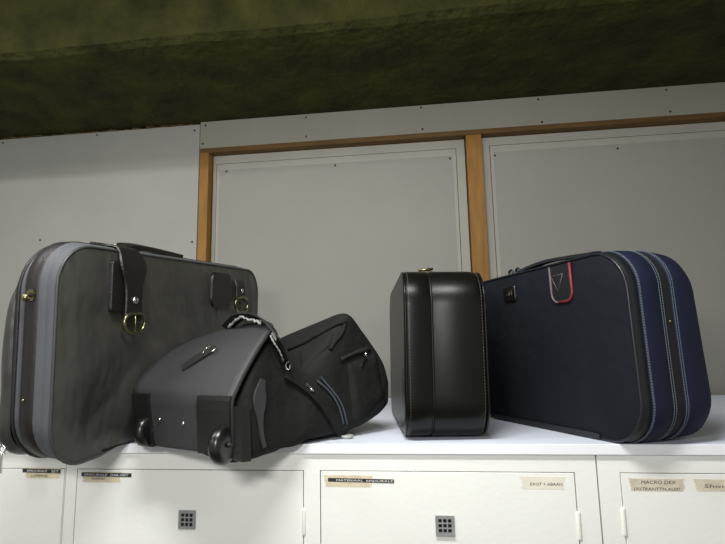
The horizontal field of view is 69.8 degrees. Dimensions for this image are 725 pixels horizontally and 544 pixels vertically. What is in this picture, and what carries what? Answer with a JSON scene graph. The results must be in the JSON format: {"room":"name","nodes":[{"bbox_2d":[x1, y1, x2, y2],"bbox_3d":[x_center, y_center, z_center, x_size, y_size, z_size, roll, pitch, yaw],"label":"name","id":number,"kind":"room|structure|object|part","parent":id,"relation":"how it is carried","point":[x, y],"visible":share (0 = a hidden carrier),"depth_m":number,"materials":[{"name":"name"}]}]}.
{"room":"storage room","nodes":[
{"label":"storage room","id":0,"kind":"room"},
{"bbox_2d":[0,125,200,396],"bbox_3d":[-2.007,0.764,2.135,2.760,2.654,0.071,-2,-9,7],"label":"wall","id":1,"kind":"structure","parent":0,"point":[139,186],"depth_m":2.15,"materials":[{"name":"white paint"}]},
{"bbox_2d":[0,124,200,139],"bbox_3d":[-1.182,-0.587,2.228,1.065,0.010,0.048,-2,-9,7],"label":"trim","id":2,"kind":"structure","parent":1,"relation":"attached to","point":[109,130],"depth_m":2.21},
{"bbox_2d":[464,142,471,271],"bbox_3d":[-0.092,0.697,1.988,6.600,2.665,0.100,-2,-9,7],"label":"wall","id":3,"kind":"structure","parent":0,"point":[464,142],"depth_m":2.02,"materials":[{"name":"white paint"}]},
{"bbox_2d":[197,153,213,261],"bbox_3d":[-0.615,0.770,1.958,0.036,2.532,0.067,-2,-9,7],"label":"trim","id":4,"kind":"structure","parent":3,"relation":"attached to","point":[204,243],"depth_m":2.09,"materials":[{"name":"brown wood"}]},
{"bbox_2d":[211,139,470,397],"bbox_3d":[-0.083,0.753,1.912,1.021,2.530,0.030,-2,-9,7],"label":"wall panel","id":5,"kind":"object","parent":3,"relation":"attached to","point":[322,234],"visible":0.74,"depth_m":2.04,"materials":[{"name":"grey paint"}]},
{"bbox_2d":[200,112,724,156],"bbox_3d":[1.244,-0.563,1.926,3.836,0.018,0.067,-2,-9,7],"label":"trim","id":6,"kind":"structure","parent":3,"relation":"attached to","point":[720,116],"depth_m":2.00,"materials":[{"name":"brown wood"}]},
{"bbox_2d":[200,82,724,148],"bbox_3d":[1.239,-0.633,1.907,3.836,0.114,0.016,-2,-9,7],"label":"trim","id":7,"kind":"structure","parent":3,"relation":"attached to","point":[708,97],"depth_m":2.00,"materials":[{"name":"grey metal"}]},
{"bbox_2d":[465,134,489,280],"bbox_3d":[0.455,0.729,1.831,0.058,2.532,0.062,-2,-9,7],"label":"trim","id":8,"kind":"structure","parent":3,"relation":"attached to","point":[478,244],"depth_m":1.95,"materials":[{"name":"brown wood"}]},
{"bbox_2d":[481,122,724,394],"bbox_3d":[1.832,0.678,1.679,2.707,2.530,0.030,-2,-9,7],"label":"wall panel","id":9,"kind":"object","parent":3,"relation":"attached to","point":[654,189],"visible":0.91,"depth_m":1.93,"materials":[{"name":"grey paint"}]},
{"bbox_3d":[-0.291,1.791,0.000,6.600,0.100,3.720,-2,-9,7],"label":"floor","id":10,"kind":"structure","parent":0,"visible":0},
{"bbox_2d":[0,453,66,543],"bbox_3d":[-0.995,1.200,1.419,0.988,1.532,0.940,-2,-9,7],"label":"cabinet","id":11,"kind":"object","parent":10,"relation":"on","point":[32,489],"visible":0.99,"depth_m":1.01,"materials":[{"name":"white paint"}]},
{"bbox_2d":[0,395,724,454],"bbox_3d":[-0.027,0.396,1.419,3.000,0.018,0.950,-2,-9,7],"label":"countertop","id":12,"kind":"structure","parent":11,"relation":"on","point":[382,434],"depth_m":0.95,"materials":[{"name":"white laminate"}]},
{"bbox_2d":[0,241,257,473],"bbox_3d":[-0.453,0.157,1.196,0.168,0.432,0.768,-4,-9,15],"label":"suitcase","id":13,"kind":"object","parent":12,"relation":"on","point":[84,323],"visible":0.68,"depth_m":0.90,"materials":[{"name":"grey fabric"}]},
{"bbox_3d":[-0.575,0.298,0.828,0.015,0.044,0.005,-3,-9,14],"label":"zip pull","id":14,"kind":"part","parent":13,"relation":"part of","materials":[{"name":"silver metal"}]},
{"bbox_3d":[-0.463,-0.046,1.149,0.039,0.021,0.192,0,-4,14],"label":"carry handle","id":15,"kind":"part","parent":13,"relation":"part of","materials":[{"name":"black leather"}]},
{"bbox_2d":[132,312,387,464],"bbox_3d":[-0.205,0.213,1.054,0.314,0.261,0.448,-10,-12,43],"label":"bag","id":16,"kind":"object","parent":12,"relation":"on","point":[234,393],"visible":1,"depth_m":0.95,"materials":[{"name":"black fabric"}]},
{"bbox_3d":[-0.271,0.209,1.004,0.273,0.224,0.208,-7,-10,31],"label":"panel","id":17,"kind":"part","parent":16,"relation":"part of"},
{"bbox_3d":[-0.099,0.215,0.973,0.017,0.016,0.007,-2,-9,7],"label":"zip pull","id":18,"kind":"part","parent":16,"relation":"part of","materials":[{"name":"silver metal"}]},
{"bbox_3d":[0.004,0.179,1.064,0.018,0.030,0.004,5,-11,-36],"label":"zip pull","id":19,"kind":"part","parent":16,"relation":"part of","materials":[{"name":"silver metal"}]},
{"bbox_2d":[390,268,489,435],"bbox_3d":[0.157,0.181,1.210,0.159,0.334,0.502,0,-9,0],"label":"hard case","id":20,"kind":"object","parent":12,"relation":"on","point":[440,379],"visible":1,"depth_m":0.97,"materials":[{"name":"black leather"}]},
{"bbox_3d":[0.103,0.186,1.209,0.051,0.319,0.500,0,-9,0],"label":"lid","id":21,"kind":"part","parent":20,"relation":"part of","materials":[{"name":"black leather"}]},
{"bbox_2d":[483,250,710,442],"bbox_3d":[0.444,0.154,1.123,0.200,0.353,0.518,0,-9,-18],"label":"suitcase","id":22,"kind":"object","parent":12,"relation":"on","point":[605,345],"visible":0.91,"depth_m":0.93,"materials":[{"name":"blue fabric"}]},
{"bbox_3d":[0.381,0.027,1.036,0.004,0.075,0.020,0,-9,-18],"label":"grey trim","id":23,"kind":"part","parent":22,"relation":"part of","materials":[{"name":"grey plastic"}]},
{"bbox_3d":[0.394,-0.021,1.066,0.024,0.015,0.236,0,-9,-18],"label":"carry handle","id":24,"kind":"part","parent":22,"relation":"part of","materials":[{"name":"black leather"}]},
{"bbox_3d":[0.367,0.159,1.096,0.010,0.328,0.504,0,-9,-19],"label":"panel","id":25,"kind":"part","parent":22,"relation":"part of","materials":[{"name":"blue fabric"}]},
{"bbox_3d":[0.391,0.022,1.006,0.006,0.075,0.044,0,-9,-18],"label":"red trim","id":26,"kind":"part","parent":22,"relation":"part of","materials":[{"name":"red plastic"}]},
{"bbox_3d":[0.380,0.159,1.101,0.018,0.335,0.511,0,-9,-18],"label":"trim","id":27,"kind":"part","parent":22,"relation":"part of","materials":[{"name":"black plastic"}]},
{"bbox_2d":[62,453,601,543],"bbox_3d":[-0.014,1.161,1.299,0.986,1.532,0.944,-2,-9,7],"label":"cabinet","id":28,"kind":"object","parent":10,"relation":"on","point":[111,498],"visible":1,"depth_m":0.94,"materials":[{"name":"white paint"}]},
{"bbox_2d":[178,510,195,529],"bbox_3d":[-0.327,0.461,0.968,0.033,0.033,0.002,-2,-9,7],"label":"vent grille","id":29,"kind":"object","parent":28,"relation":"attached to","point":[186,518],"depth_m":0.97,"materials":[{"name":"grey metal"}]},
{"bbox_3d":[-0.316,1.058,0.887,0.447,1.380,0.020,-2,-9,7],"label":"door","id":30,"kind":"part","parent":28,"relation":"part of","materials":[{"name":"white paint"}]},
{"bbox_2d":[435,515,454,536],"bbox_3d":[0.144,0.444,0.909,0.033,0.033,0.004,-2,-9,7],"label":"vent grille","id":31,"kind":"object","parent":28,"relation":"attached to","point":[444,524],"depth_m":0.91,"materials":[{"name":"grey metal"}]},
{"bbox_3d":[0.159,1.039,0.829,0.446,1.380,0.020,-2,-9,7],"label":"door","id":32,"kind":"part","parent":28,"relation":"part of","materials":[{"name":"white paint"}]},
{"bbox_2d":[595,455,724,543],"bbox_3d":[0.970,1.123,1.180,0.992,1.532,0.942,-2,-9,7],"label":"cabinet","id":33,"kind":"object","parent":10,"relation":"on","point":[644,499],"visible":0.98,"depth_m":0.88,"materials":[{"name":"white paint"}]},
{"bbox_3d":[0.678,1.019,0.766,0.447,1.380,0.020,-2,-9,7],"label":"door","id":34,"kind":"part","parent":33,"relation":"part of","materials":[{"name":"white paint"}]},
{"bbox_3d":[-0.403,-1.496,0.135,6.600,0.100,2.970,-2,-9,7],"label":"ceiling","id":35,"kind":"structure","parent":0,"visible":0},
{"bbox_2d":[0,0,724,138],"bbox_3d":[-0.162,-0.915,1.930,6.600,0.505,0.716,-2,-9,7],"label":"ceiling beam","id":36,"kind":"structure","parent":35,"relation":"attached to","point":[67,66],"depth_m":1.69,"materials":[{"name":"concrete"}]}
]}

